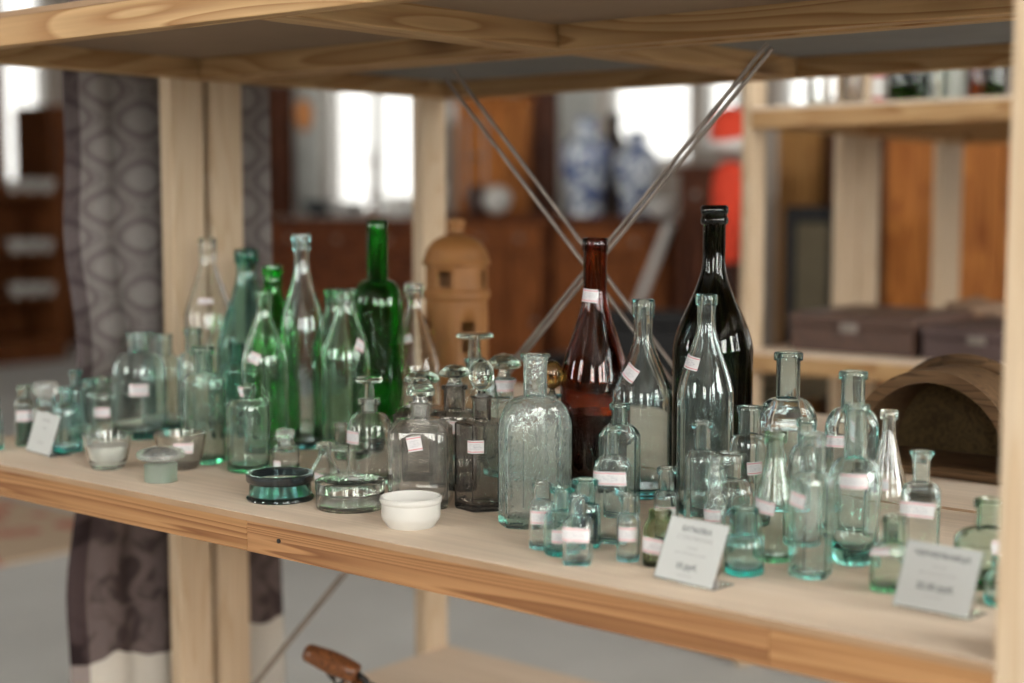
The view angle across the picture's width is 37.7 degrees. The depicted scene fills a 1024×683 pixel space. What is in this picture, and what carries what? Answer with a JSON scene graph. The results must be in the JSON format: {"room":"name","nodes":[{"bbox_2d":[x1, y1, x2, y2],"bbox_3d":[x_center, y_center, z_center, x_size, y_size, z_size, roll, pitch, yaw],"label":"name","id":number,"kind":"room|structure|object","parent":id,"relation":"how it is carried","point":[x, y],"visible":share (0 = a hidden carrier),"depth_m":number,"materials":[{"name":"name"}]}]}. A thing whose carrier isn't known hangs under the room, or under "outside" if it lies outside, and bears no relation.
{"room":"antique shop","nodes":[
{"label":"antique shop","id":0,"kind":"room"},
{"bbox_2d":[0,0,67,191],"bbox_3d":[-6.625,-1.360,8.571,0.250,3.300,12.100,4,7,39],"label":"wall","id":1,"kind":"structure","parent":0,"point":[54,93],"depth_m":11.95,"materials":[{"name":"paint"}]},
{"bbox_2d":[2,0,46,189],"bbox_3d":[-3.882,-2.081,11.835,0.060,1.767,0.429,4,7,39],"label":"window","id":2,"kind":"structure","parent":1,"relation":"in","point":[24,86],"depth_m":11.83,"materials":[{"name":"glass"}]},
{"bbox_2d":[293,88,322,213],"bbox_3d":[-1.631,-2.014,11.853,0.314,2.006,0.062,4,7,39],"label":"curtain","id":3,"kind":"object","parent":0,"point":[307,144],"visible":0.35,"depth_m":11.86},
{"bbox_2d":[0,344,834,682],"bbox_3d":[-1.097,0.757,4.175,14.100,0.100,12.100,4,7,39],"label":"floor","id":4,"kind":"structure","parent":0,"point":[370,622],"depth_m":3.81,"materials":[{"name":"concrete"}]},
{"bbox_2d":[0,65,7,191],"bbox_3d":[-4.045,-1.022,10.656,0.520,2.243,0.754,4,7,39],"label":"curtain","id":5,"kind":"object","parent":4,"relation":"on","point":[3,140],"visible":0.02,"depth_m":10.71,"materials":[{"name":"white fabric"}]},
{"bbox_2d":[0,192,67,365],"bbox_3d":[-3.606,-0.431,10.157,0.500,1.157,1.006,4,7,39],"label":"shelf","id":6,"kind":"object","parent":4,"relation":"on","point":[32,328],"visible":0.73,"depth_m":10.44,"materials":[{"name":"brown wood"}]},
{"bbox_2d":[0,496,73,566],"bbox_3d":[-2.782,0.650,4.718,2.200,0.012,2.400,4,7,39],"label":"rug","id":7,"kind":"object","parent":4,"relation":"on","point":[28,531],"visible":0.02,"depth_m":4.93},
{"bbox_2d":[14,105,75,344],"bbox_3d":[-3.481,-0.902,11.667,0.520,1.816,0.509,4,7,39],"label":"cabinet","id":8,"kind":"object","parent":4,"relation":"on","point":[39,137],"visible":0.25,"depth_m":11.38,"materials":[{"name":"brown wood"}]},
{"bbox_2d":[269,86,294,216],"bbox_3d":[-1.888,-1.014,11.873,0.276,2.000,0.245,4,7,39],"label":"tall cabinet","id":9,"kind":"object","parent":4,"relation":"on","point":[281,98],"visible":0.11,"depth_m":11.75,"materials":[{"name":"brown wood"}]},
{"bbox_2d":[272,217,412,314],"bbox_3d":[-0.815,-0.226,8.806,1.288,1.000,0.595,4,7,39],"label":"sideboard","id":10,"kind":"object","parent":4,"relation":"on","point":[337,254],"visible":0.32,"depth_m":8.57,"materials":[{"name":"brown wood"}]},
{"bbox_2d":[446,213,568,384],"bbox_3d":[0.016,-0.176,8.120,0.890,1.027,0.595,4,7,39],"label":"sideboard","id":11,"kind":"object","parent":4,"relation":"on","point":[519,247],"visible":0.34,"depth_m":7.76,"materials":[{"name":"brown wood"}]},
{"bbox_2d":[450,96,532,213],"bbox_3d":[-0.115,-1.004,8.093,0.352,0.626,0.305,4,7,39],"label":"base cabinet","id":12,"kind":"object","parent":11,"relation":"on","point":[478,162],"visible":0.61,"depth_m":8.00,"materials":[{"name":"orange wood"}]},
{"bbox_2d":[0,0,1023,682],"bbox_3d":[-0.073,-0.099,1.769,1.593,2.050,0.513,4,7,39],"label":"shelving unit","id":13,"kind":"object","parent":4,"relation":"on","point":[836,629],"visible":0.8,"depth_m":1.65,"materials":[{"name":"brown wood"}]},
{"bbox_2d":[14,384,33,446],"bbox_3d":[-0.682,0.103,2.098,0.027,0.086,0.027,4,7,39],"label":"ink bottle","id":14,"kind":"object","parent":13,"relation":"on","point":[23,405],"visible":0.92,"depth_m":2.09,"materials":[{"name":"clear glass"}]},
{"bbox_2d":[32,381,57,426],"bbox_3d":[-0.648,0.102,2.086,0.037,0.091,0.037,-4,7,-39],"label":"ink bottle","id":15,"kind":"object","parent":13,"relation":"on","point":[45,391],"visible":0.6,"depth_m":2.07,"materials":[{"name":"clear glass"}]},
{"bbox_2d":[26,410,70,456],"bbox_3d":[-0.630,0.124,2.037,0.031,0.055,0.076,-5,7,-41],"label":"price card","id":16,"kind":"object","parent":13,"relation":"on","point":[46,425],"visible":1,"depth_m":2.03,"materials":[{"name":"paper"}]},
{"bbox_2d":[53,386,83,452],"bbox_3d":[-0.609,0.106,2.053,0.042,0.088,0.042,4,7,39],"label":"ink bottle","id":17,"kind":"object","parent":13,"relation":"on","point":[69,439],"visible":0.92,"depth_m":2.04,"materials":[{"name":"teal glass"}]},
{"bbox_2d":[91,376,114,430],"bbox_3d":[-0.584,0.096,2.144,0.033,0.091,0.033,4,7,39],"label":"medicine bottle","id":18,"kind":"object","parent":13,"relation":"on","point":[102,399],"visible":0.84,"depth_m":2.13,"materials":[{"name":"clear glass"}]},
{"bbox_2d":[82,430,131,470],"bbox_3d":[-0.518,0.140,1.922,0.062,0.045,0.062,4,7,39],"label":"glass cup","id":19,"kind":"object","parent":13,"relation":"on","point":[106,450],"visible":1,"depth_m":1.90,"materials":[{"name":"glass"}]},
{"bbox_2d":[112,331,167,439],"bbox_3d":[-0.541,0.062,2.179,0.078,0.152,0.078,4,7,39],"label":"medicine bottle","id":20,"kind":"object","parent":13,"relation":"on","point":[139,374],"visible":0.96,"depth_m":2.15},
{"bbox_2d":[136,446,184,483],"bbox_3d":[-0.430,0.150,1.834,0.059,0.042,0.059,4,7,39],"label":"jar","id":21,"kind":"object","parent":13,"relation":"on","point":[160,467],"visible":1,"depth_m":1.82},
{"bbox_2d":[151,333,178,429],"bbox_3d":[-0.523,0.060,2.248,0.062,0.144,0.062,1,5,6],"label":"medicine bottle","id":22,"kind":"object","parent":13,"relation":"on","point":[161,342],"visible":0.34,"depth_m":2.23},
{"bbox_2d":[62,0,285,682],"bbox_3d":[-0.557,-0.003,2.516,0.029,1.520,0.444,5,7,42],"label":"hanging cloth","id":23,"kind":"object","parent":13,"relation":"hanging from","point":[118,613],"visible":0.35,"depth_m":2.43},
{"bbox_2d":[153,429,206,470],"bbox_3d":[-0.425,0.139,1.923,0.067,0.046,0.067,4,7,39],"label":"glass cup","id":24,"kind":"object","parent":13,"relation":"on","point":[193,445],"visible":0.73,"depth_m":1.90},
{"bbox_2d":[177,327,201,428],"bbox_3d":[-0.463,0.059,2.184,0.048,0.158,0.048,4,7,39],"label":"medicine bottle","id":25,"kind":"object","parent":13,"relation":"on","point":[185,366],"visible":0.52,"depth_m":2.17,"materials":[{"name":"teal glass"}]},
{"bbox_2d":[182,345,225,464],"bbox_3d":[-0.402,0.082,1.958,0.049,0.154,0.038,2,6,22],"label":"medicine bottle","id":26,"kind":"object","parent":13,"relation":"on","point":[203,389],"visible":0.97,"depth_m":1.94,"materials":[{"name":"green glass"}]},
{"bbox_2d":[185,238,228,371],"bbox_3d":[-0.470,-0.018,2.327,0.074,0.285,0.074,4,7,39],"label":"bottle","id":27,"kind":"object","parent":13,"relation":"on","point":[208,302],"visible":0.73,"depth_m":2.30,"materials":[{"name":"clear glass"}]},
{"bbox_2d":[221,342,244,406],"bbox_3d":[-0.400,0.070,2.184,0.045,0.136,0.045,4,7,39],"label":"medicine bottle","id":28,"kind":"object","parent":13,"relation":"on","point":[231,371],"visible":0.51,"depth_m":2.16,"materials":[{"name":"blue glass"}]},
{"bbox_2d":[216,249,259,373],"bbox_3d":[-0.401,-0.005,2.275,0.093,0.269,0.093,4,7,36],"label":"beer bottle","id":29,"kind":"object","parent":13,"relation":"on","point":[241,310],"visible":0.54,"depth_m":2.25,"materials":[{"name":"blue glass"}]},
{"bbox_2d":[226,383,270,473],"bbox_3d":[-0.335,0.109,1.902,0.055,0.111,0.055,4,7,39],"label":"glass jar","id":30,"kind":"object","parent":13,"relation":"on","point":[247,416],"visible":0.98,"depth_m":1.88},
{"bbox_2d":[241,290,288,455],"bbox_3d":[-0.335,0.041,2.034,0.063,0.222,0.063,4,7,39],"label":"beer bottle","id":31,"kind":"object","parent":13,"relation":"on","point":[264,360],"visible":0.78,"depth_m":2.01,"materials":[{"name":"green glass"}]},
{"bbox_2d":[247,265,284,338],"bbox_3d":[-0.335,0.018,2.111,0.072,0.252,0.072,5,7,43],"label":"beer bottle","id":32,"kind":"object","parent":13,"relation":"on","point":[272,278],"visible":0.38,"depth_m":2.09,"materials":[{"name":"green glass"}]},
{"bbox_2d":[246,466,314,504],"bbox_3d":[-0.267,0.166,1.726,0.078,0.030,0.078,4,7,39],"label":"glass dish","id":33,"kind":"object","parent":13,"relation":"on","point":[285,485],"visible":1,"depth_m":1.70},
{"bbox_2d":[272,428,299,466],"bbox_3d":[-0.286,0.138,1.896,0.035,0.055,0.036,4,7,39],"label":"perfume bottle","id":34,"kind":"object","parent":13,"relation":"on","point":[287,454],"visible":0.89,"depth_m":1.88,"materials":[{"name":"clear glass"}]},
{"bbox_2d":[280,234,324,449],"bbox_3d":[-0.290,-0.001,2.079,0.062,0.296,0.062,-2,6,-24],"label":"bottle","id":35,"kind":"object","parent":13,"relation":"on","point":[302,327],"visible":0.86,"depth_m":2.06,"materials":[{"name":"clear glass"}]},
{"bbox_2d":[311,441,340,481],"bbox_3d":[-0.230,0.147,1.837,0.039,0.048,0.039,4,7,39],"label":"perfume bottle","id":36,"kind":"object","parent":13,"relation":"on","point":[324,464],"visible":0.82,"depth_m":1.83,"materials":[{"name":"clear glass"}]},
{"bbox_2d":[302,644,372,682],"bbox_3d":[-0.228,0.552,2.108,0.148,0.259,0.094,4,7,39],"label":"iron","id":37,"kind":"object","parent":13,"relation":"on","point":[334,664],"visible":1,"depth_m":2.08,"materials":[{"name":"brown wood"}]},
{"bbox_2d":[321,288,370,443],"bbox_3d":[-0.222,0.042,2.004,0.066,0.225,0.066,-2,6,-24],"label":"milk bottle","id":38,"kind":"object","parent":13,"relation":"on","point":[345,356],"visible":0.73,"depth_m":1.98,"materials":[{"name":"green glass"}]},
{"bbox_2d":[315,473,384,513],"bbox_3d":[-0.181,0.169,1.678,0.078,0.033,0.078,4,7,39],"label":"glass dish","id":39,"kind":"object","parent":13,"relation":"on","point":[341,493],"visible":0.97,"depth_m":1.65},
{"bbox_2d":[347,376,391,484],"bbox_3d":[-0.173,0.107,1.815,0.054,0.130,0.055,4,7,39],"label":"decanter","id":40,"kind":"object","parent":13,"relation":"on","point":[367,429],"visible":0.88,"depth_m":1.79,"materials":[{"name":"clear glass"}]},
{"bbox_2d":[355,220,403,424],"bbox_3d":[-0.184,-0.009,2.066,0.071,0.316,0.071,4,7,39],"label":"wine bottle","id":41,"kind":"object","parent":13,"relation":"on","point":[379,306],"visible":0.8,"depth_m":2.04,"materials":[{"name":"green glass"}]},
{"bbox_2d":[379,490,441,530],"bbox_3d":[-0.106,0.178,1.581,0.066,0.032,0.066,4,7,39],"label":"porcelain bowl","id":42,"kind":"object","parent":13,"relation":"on","point":[404,510],"visible":1,"depth_m":1.56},
{"bbox_2d":[387,377,452,509],"bbox_3d":[-0.103,0.112,1.687,0.067,0.144,0.068,0,5,4],"label":"decanter","id":43,"kind":"object","parent":13,"relation":"on","point":[420,444],"visible":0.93,"depth_m":1.66,"materials":[{"name":"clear glass"}]},
{"bbox_2d":[404,283,439,404],"bbox_3d":[-0.138,0.030,2.121,0.073,0.226,0.073,4,7,39],"label":"bottle","id":44,"kind":"object","parent":13,"relation":"on","point":[419,348],"visible":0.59,"depth_m":2.10,"materials":[{"name":"clear glass"}]},
{"bbox_2d":[430,364,471,491],"bbox_3d":[-0.068,0.101,1.785,0.056,0.149,0.056,0,5,4],"label":"decanter","id":45,"kind":"object","parent":13,"relation":"on","point":[454,409],"visible":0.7,"depth_m":1.77,"materials":[{"name":"clear glass"}]},
{"bbox_2d":[456,332,494,407],"bbox_3d":[-0.049,0.073,1.974,0.060,0.169,0.060,5,7,43],"label":"decanter","id":46,"kind":"object","parent":13,"relation":"on","point":[474,354],"visible":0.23,"depth_m":1.96,"materials":[{"name":"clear glass"}]},
{"bbox_2d":[455,359,499,512],"bbox_3d":[-0.034,0.103,1.665,0.060,0.167,0.058,4,7,39],"label":"decanter","id":47,"kind":"object","parent":13,"relation":"on","point":[476,436],"visible":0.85,"depth_m":1.65,"materials":[{"name":"clear glass"}]},
{"bbox_2d":[488,353,521,417],"bbox_3d":[-0.010,0.090,1.873,0.054,0.153,0.054,-1,5,-9],"label":"decanter","id":48,"kind":"object","parent":13,"relation":"on","point":[504,383],"visible":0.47,"depth_m":1.86,"materials":[{"name":"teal glass"}]},
{"bbox_2d":[498,353,571,529],"bbox_3d":[0.024,0.103,1.579,0.074,0.182,0.052,-2,6,-18],"label":"glass bottle","id":49,"kind":"object","parent":13,"relation":"on","point":[535,427],"visible":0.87,"depth_m":1.56,"materials":[{"name":"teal glass"}]},
{"bbox_2d":[529,480,552,550],"bbox_3d":[0.029,0.171,1.476,0.026,0.066,0.027,4,7,39],"label":"ink bottle","id":50,"kind":"object","parent":13,"relation":"on","point":[541,503],"visible":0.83,"depth_m":1.47,"materials":[{"name":"clear glass"}]},
{"bbox_2d":[543,485,573,557],"bbox_3d":[0.048,0.173,1.452,0.036,0.066,0.037,4,7,39],"label":"ink bottle","id":51,"kind":"object","parent":13,"relation":"on","point":[553,520],"visible":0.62,"depth_m":1.44,"materials":[{"name":"teal glass"}]},
{"bbox_2d":[562,494,592,566],"bbox_3d":[0.062,0.177,1.413,0.027,0.065,0.027,1,5,11],"label":"ink bottle","id":52,"kind":"object","parent":13,"relation":"on","point":[577,528],"visible":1,"depth_m":1.40,"materials":[{"name":"clear glass"}]},
{"bbox_2d":[572,477,600,548],"bbox_3d":[0.072,0.170,1.482,0.031,0.068,0.031,4,7,39],"label":"ink bottle","id":53,"kind":"object","parent":13,"relation":"on","point":[583,485],"visible":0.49,"depth_m":1.47,"materials":[{"name":"teal glass"}]},
{"bbox_2d":[560,238,625,491],"bbox_3d":[0.098,0.026,1.782,0.082,0.298,0.082,-2,6,-17],"label":"wine bottle","id":54,"kind":"object","parent":13,"relation":"on","point":[594,359],"visible":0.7,"depth_m":1.75,"materials":[{"name":"brown glass"}]},
{"bbox_2d":[593,426,630,544],"bbox_3d":[0.100,0.143,1.498,0.035,0.117,0.024,2,6,19],"label":"medicine bottle","id":55,"kind":"object","parent":13,"relation":"on","point":[612,469],"visible":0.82,"depth_m":1.49,"materials":[{"name":"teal glass"}]},
{"bbox_2d":[598,402,640,514],"bbox_3d":[0.116,0.128,1.622,0.042,0.124,0.030,2,6,19],"label":"medicine bottle","id":56,"kind":"object","parent":13,"relation":"on","point":[630,437],"visible":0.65,"depth_m":1.61,"materials":[{"name":"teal glass"}]},
{"bbox_2d":[616,492,639,562],"bbox_3d":[0.111,0.177,1.425,0.023,0.064,0.023,4,7,39],"label":"ink bottle","id":57,"kind":"object","parent":13,"relation":"on","point":[628,521],"visible":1,"depth_m":1.42,"materials":[{"name":"clear glass"}]},
{"bbox_2d":[613,298,672,499],"bbox_3d":[0.152,0.065,1.738,0.069,0.229,0.069,4,7,39],"label":"bottle","id":58,"kind":"object","parent":13,"relation":"on","point":[642,382],"visible":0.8,"depth_m":1.71,"materials":[{"name":"clear glass"}]},
{"bbox_2d":[642,508,671,567],"bbox_3d":[0.139,0.184,1.408,0.029,0.053,0.030,2,6,17],"label":"ink bottle","id":59,"kind":"object","parent":13,"relation":"on","point":[655,527],"visible":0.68,"depth_m":1.40,"materials":[{"name":"green glass"}]},
{"bbox_2d":[654,465,678,514],"bbox_3d":[0.155,0.163,1.509,0.025,0.075,0.025,4,7,39],"label":"medicine bottle","id":60,"kind":"object","parent":13,"relation":"on","point":[665,497],"visible":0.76,"depth_m":1.50,"materials":[{"name":"clear glass"}]},
{"bbox_2d":[653,514,733,590],"bbox_3d":[0.163,0.188,1.347,0.031,0.054,0.069,-5,7,-44],"label":"price card","id":61,"kind":"object","parent":13,"relation":"on","point":[692,551],"visible":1,"depth_m":1.34,"materials":[{"name":"paper"}]},
{"bbox_2d":[684,420,715,519],"bbox_3d":[0.190,0.140,1.503,0.036,0.122,0.036,4,7,39],"label":"medicine bottle","id":62,"kind":"object","parent":13,"relation":"on","point":[696,459],"visible":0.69,"depth_m":1.49,"materials":[{"name":"clear glass"}]},
{"bbox_2d":[676,293,733,514],"bbox_3d":[0.211,0.068,1.637,0.061,0.241,0.061,4,7,39],"label":"bottle","id":63,"kind":"object","parent":13,"relation":"on","point":[705,391],"visible":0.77,"depth_m":1.62,"materials":[{"name":"clear glass"}]},
{"bbox_2d":[672,205,752,490],"bbox_3d":[0.234,0.010,1.744,0.093,0.337,0.093,4,7,39],"label":"champagne bottle","id":64,"kind":"object","parent":13,"relation":"on","point":[734,336],"visible":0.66,"depth_m":1.72,"materials":[{"name":"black glass"}]},
{"bbox_2d":[703,455,725,523],"bbox_3d":[0.199,0.158,1.466,0.023,0.094,0.024,4,7,39],"label":"bottle","id":65,"kind":"object","parent":13,"relation":"on","point":[714,501],"visible":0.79,"depth_m":1.46,"materials":[{"name":"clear glass"}]},
{"bbox_2d":[714,450,752,533],"bbox_3d":[0.217,0.156,1.496,0.046,0.091,0.046,4,7,39],"label":"medicine bottle","id":66,"kind":"object","parent":13,"relation":"on","point":[738,491],"visible":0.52,"depth_m":1.48,"materials":[{"name":"clear glass"}]},
{"bbox_2d":[724,505,764,577],"bbox_3d":[0.213,0.183,1.376,0.037,0.061,0.037,4,7,39],"label":"inkwell","id":67,"kind":"object","parent":13,"relation":"on","point":[744,555],"visible":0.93,"depth_m":1.36,"materials":[{"name":"teal glass"}]},
{"bbox_2d":[730,404,766,506],"bbox_3d":[0.251,0.131,1.588,0.041,0.126,0.041,4,7,39],"label":"medicine bottle","id":68,"kind":"object","parent":13,"relation":"on","point":[749,439],"visible":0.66,"depth_m":1.57,"materials":[{"name":"clear glass"}]},
{"bbox_2d":[755,429,789,563],"bbox_3d":[0.249,0.147,1.425,0.036,0.124,0.036,4,7,39],"label":"sauce bottle","id":69,"kind":"object","parent":13,"relation":"on","point":[773,495],"visible":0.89,"depth_m":1.41,"materials":[{"name":"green glass"}]},
{"bbox_2d":[761,351,816,465],"bbox_3d":[0.305,0.099,1.659,0.064,0.176,0.043,1,5,14],"label":"flask","id":70,"kind":"object","parent":13,"relation":"on","point":[780,412],"visible":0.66,"depth_m":1.64,"materials":[{"name":"clear glass"}]},
{"bbox_2d":[788,431,833,579],"bbox_3d":[0.272,0.148,1.363,0.038,0.132,0.040,4,7,39],"label":"medicine bottle","id":71,"kind":"object","parent":13,"relation":"on","point":[811,487],"visible":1,"depth_m":1.35,"materials":[{"name":"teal glass"}]},
{"bbox_2d":[825,370,879,472],"bbox_3d":[0.344,0.115,1.522,0.053,0.170,0.037,2,6,17],"label":"flask","id":72,"kind":"object","parent":13,"relation":"on","point":[852,381],"visible":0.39,"depth_m":1.51,"materials":[{"name":"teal glass"}]},
{"bbox_2d":[829,402,882,566],"bbox_3d":[0.322,0.134,1.411,0.050,0.152,0.051,4,7,39],"label":"medicine bottle","id":73,"kind":"object","parent":13,"relation":"on","point":[857,478],"visible":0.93,"depth_m":1.40,"materials":[{"name":"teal glass"}]},
{"bbox_2d":[869,514,906,593],"bbox_3d":[0.335,0.186,1.316,0.040,0.066,0.033,2,6,17],"label":"medicine bottle","id":74,"kind":"object","parent":13,"relation":"on","point":[886,556],"visible":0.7,"depth_m":1.30,"materials":[{"name":"green glass"}]},
{"bbox_2d":[875,409,905,541],"bbox_3d":[0.369,0.135,1.475,0.040,0.137,0.040,-2,6,-24],"label":"sauce bottle","id":75,"kind":"object","parent":13,"relation":"on","point":[888,459],"visible":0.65,"depth_m":1.46,"materials":[{"name":"clear glass"}]},
{"bbox_2d":[899,449,940,543],"bbox_3d":[0.384,0.156,1.412,0.036,0.108,0.025,2,6,21],"label":"medicine bottle","id":76,"kind":"object","parent":13,"relation":"on","point":[920,498],"visible":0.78,"depth_m":1.40,"materials":[{"name":"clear glass"}]},
{"bbox_2d":[892,538,986,620],"bbox_3d":[0.357,0.197,1.253,0.070,0.054,0.031,5,7,43],"label":"price card","id":77,"kind":"object","parent":13,"relation":"on","point":[942,579],"visible":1,"depth_m":1.25,"materials":[{"name":"paper"}]},
{"bbox_2d":[953,496,998,590],"bbox_3d":[0.425,0.178,1.337,0.061,0.077,0.061,4,7,39],"label":"ink bottle","id":78,"kind":"object","parent":13,"relation":"on","point":[983,536],"visible":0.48,"depth_m":1.32,"materials":[{"name":"green glass"}]},
{"bbox_2d":[519,93,558,212],"bbox_3d":[0.146,-0.812,8.898,0.184,2.150,0.245,4,7,39],"label":"tall cabinet","id":79,"kind":"object","parent":4,"relation":"on","point":[544,109],"visible":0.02,"depth_m":8.81,"materials":[{"name":"brown wood"}]},
{"bbox_2d":[202,15,1013,682],"bbox_3d":[0.282,-0.139,2.196,1.593,2.050,0.574,4,7,39],"label":"shelving unit","id":80,"kind":"object","parent":4,"relation":"on","point":[978,43],"visible":0.38,"depth_m":2.50,"materials":[{"name":"brown wood"}]},
{"bbox_2d":[423,218,489,405],"bbox_3d":[-0.087,-0.037,2.367,0.106,0.316,0.106,4,7,39],"label":"lantern","id":81,"kind":"object","parent":80,"relation":"on","point":[456,293],"visible":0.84,"depth_m":2.32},
{"bbox_2d":[253,42,773,682],"bbox_3d":[-0.077,0.130,2.134,1.002,1.031,0.005,4,7,39],"label":"brace","id":82,"kind":"object","parent":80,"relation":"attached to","point":[342,575],"visible":0.52,"depth_m":1.92,"materials":[{"name":"metal"}]},
{"bbox_2d":[444,68,671,383],"bbox_3d":[0.286,0.159,1.842,0.989,1.032,0.005,4,7,39],"label":"brace","id":83,"kind":"object","parent":80,"relation":"attached to","point":[453,70],"visible":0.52,"depth_m":2.02,"materials":[{"name":"metal"}]},
{"bbox_2d":[865,354,1002,484],"bbox_3d":[0.558,0.091,1.908,0.251,0.145,0.136,4,7,39],"label":"wooden barrel","id":84,"kind":"object","parent":80,"relation":"on","point":[949,405],"visible":0.64,"depth_m":1.93,"materials":[{"name":"brown wood"}]},
{"bbox_2d":[548,216,678,387],"bbox_3d":[0.631,-0.121,7.581,0.752,1.016,0.545,4,7,39],"label":"sideboard","id":85,"kind":"object","parent":4,"relation":"on","point":[628,261],"visible":0.34,"depth_m":7.33,"materials":[{"name":"brown wood"}]},
{"bbox_2d":[560,117,611,215],"bbox_3d":[0.380,-0.891,7.683,0.265,0.499,0.265,4,7,39],"label":"porcelain vase","id":86,"kind":"object","parent":85,"relation":"on","point":[586,156],"visible":0.99,"depth_m":7.60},
{"bbox_2d":[603,112,625,215],"bbox_3d":[0.529,-0.927,7.842,0.156,0.540,0.156,4,7,39],"label":"porcelain vase","id":87,"kind":"object","parent":85,"relation":"on","point":[612,206],"visible":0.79,"depth_m":7.80,"materials":[{"name":"white ceramic"}]},
{"bbox_2d":[614,131,657,216],"bbox_3d":[0.620,-0.835,7.489,0.218,0.423,0.218,4,7,39],"label":"porcelain vase","id":88,"kind":"object","parent":85,"relation":"on","point":[636,163],"visible":0.89,"depth_m":7.42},
{"bbox_2d":[548,308,684,389],"bbox_3d":[0.447,0.268,4.997,0.680,0.720,0.480,3,6,28],"label":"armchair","id":89,"kind":"object","parent":4,"relation":"on","point":[665,322],"visible":0.02,"depth_m":5.15,"materials":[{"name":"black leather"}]},
{"bbox_2d":[636,220,675,297],"bbox_3d":[0.557,-0.068,7.097,0.433,1.011,0.052,-1,5,-7],"label":"leaning pole","id":90,"kind":"object","parent":4,"relation":"on","point":[668,227],"visible":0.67,"depth_m":7.07,"materials":[{"name":"metal"}]},
{"bbox_2d":[674,166,739,309],"bbox_3d":[0.890,-0.142,6.582,0.257,1.244,0.345,4,7,39],"label":"cabinet","id":91,"kind":"object","parent":4,"relation":"on","point":[695,181],"visible":0.29,"depth_m":6.46,"materials":[{"name":"brown wood"}]},
{"bbox_2d":[708,106,742,287],"bbox_3d":[0.839,-0.176,5.804,0.320,1.456,0.320,4,7,39],"label":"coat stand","id":92,"kind":"object","parent":4,"relation":"on","point":[725,134],"visible":0.58,"depth_m":5.71,"materials":[{"name":"red fabric"}]},
{"bbox_2d":[761,206,832,414],"bbox_3d":[0.963,0.059,5.331,0.230,1.076,0.480,4,7,39],"label":"picture frame","id":93,"kind":"object","parent":4,"relation":"on","point":[808,230],"visible":0.31,"depth_m":5.44,"materials":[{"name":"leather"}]},
{"bbox_2d":[774,130,827,414],"bbox_3d":[1.431,-0.318,7.094,0.263,1.500,0.445,4,7,39],"label":"cabinet","id":94,"kind":"object","parent":4,"relation":"on","point":[802,157],"visible":0.16,"depth_m":6.91,"materials":[{"name":"brown wood"}]},
{"bbox_2d":[823,98,887,414],"bbox_3d":[1.647,-0.327,6.914,0.306,1.550,0.445,4,7,39],"label":"cabinet","id":95,"kind":"object","parent":4,"relation":"on","point":[830,162],"visible":0.02,"depth_m":6.71,"materials":[{"name":"brown wood"}]},
{"bbox_2d":[735,77,1011,666],"bbox_3d":[1.304,-0.229,3.159,1.572,2.050,0.546,4,7,39],"label":"shelving unit","id":96,"kind":"object","parent":4,"relation":"on","point":[849,121],"visible":0.42,"depth_m":3.45,"materials":[{"name":"brown wood"}]},
{"bbox_2d":[789,304,975,357],"bbox_3d":[0.863,-0.027,3.487,0.305,0.088,0.351,4,7,39],"label":"wooden box","id":97,"kind":"object","parent":96,"relation":"on","point":[859,329],"visible":0.91,"depth_m":3.37,"materials":[{"name":"wood"}]},
{"bbox_2d":[941,69,966,97],"bbox_3d":[0.940,-0.584,3.192,0.052,0.140,0.052,4,7,39],"label":"bottle","id":98,"kind":"object","parent":96,"relation":"on","point":[953,82],"visible":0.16,"depth_m":3.17,"materials":[{"name":"clear glass"}]},
{"bbox_2d":[921,317,1004,363],"bbox_3d":[1.097,-0.003,3.308,0.252,0.072,0.371,4,7,39],"label":"wooden box","id":99,"kind":"object","parent":96,"relation":"on","point":[984,336],"visible":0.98,"depth_m":3.21,"materials":[{"name":"wood"}]},
{"bbox_2d":[943,296,1004,316],"bbox_3d":[1.095,-0.085,3.561,0.170,0.045,0.125,4,7,39],"label":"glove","id":100,"kind":"object","parent":99,"relation":"on","point":[981,307],"visible":0.71,"depth_m":3.51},
{"bbox_2d":[856,75,1009,398],"bbox_3d":[1.688,-0.272,3.621,1.572,2.050,0.638,4,7,39],"label":"shelving unit","id":101,"kind":"object","parent":4,"relation":"on","point":[948,148],"visible":0.13,"depth_m":4.23,"materials":[{"name":"brown wood"}]},
{"bbox_2d":[881,138,1009,383],"bbox_3d":[1.833,-0.145,5.669,0.758,1.420,0.545,4,7,39],"label":"wardrobe","id":102,"kind":"object","parent":4,"relation":"on","point":[909,172],"visible":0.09,"depth_m":5.55,"materials":[{"name":"orange wood"}]},
{"bbox_2d":[559,91,596,213],"bbox_3d":[0.438,-1.842,10.151,0.334,2.032,0.062,4,7,39],"label":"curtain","id":103,"kind":"object","parent":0,"point":[571,104],"visible":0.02,"depth_m":10.20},
{"bbox_2d":[295,67,1011,347],"bbox_3d":[2.840,-1.377,8.755,14.100,3.300,0.250,4,7,39],"label":"wall","id":104,"kind":"structure","parent":0,"point":[697,157],"depth_m":9.89,"materials":[{"name":"paint"}]},
{"bbox_2d":[327,91,412,214],"bbox_3d":[-1.074,-1.996,11.949,1.088,1.958,0.060,4,7,39],"label":"window","id":105,"kind":"structure","parent":104,"relation":"in","point":[355,121],"depth_m":12.05,"materials":[{"name":"glass"}]},
{"bbox_2d":[606,86,688,164],"bbox_3d":[0.966,-2.013,10.252,0.743,1.610,0.060,4,7,39],"label":"window","id":106,"kind":"structure","parent":104,"relation":"in","point":[663,112],"depth_m":10.27,"materials":[{"name":"glass"}]},
{"bbox_2d":[701,83,735,149],"bbox_3d":[1.406,-2.026,9.886,0.323,1.516,0.060,4,7,39],"label":"window","id":107,"kind":"structure","parent":104,"relation":"in","point":[711,94],"depth_m":9.98,"materials":[{"name":"glass"}]},
{"bbox_2d":[781,77,835,105],"bbox_3d":[1.962,-1.819,9.443,0.561,1.847,0.060,4,7,39],"label":"window","id":108,"kind":"structure","parent":104,"relation":"in","point":[793,92],"depth_m":9.58,"materials":[{"name":"glass"}]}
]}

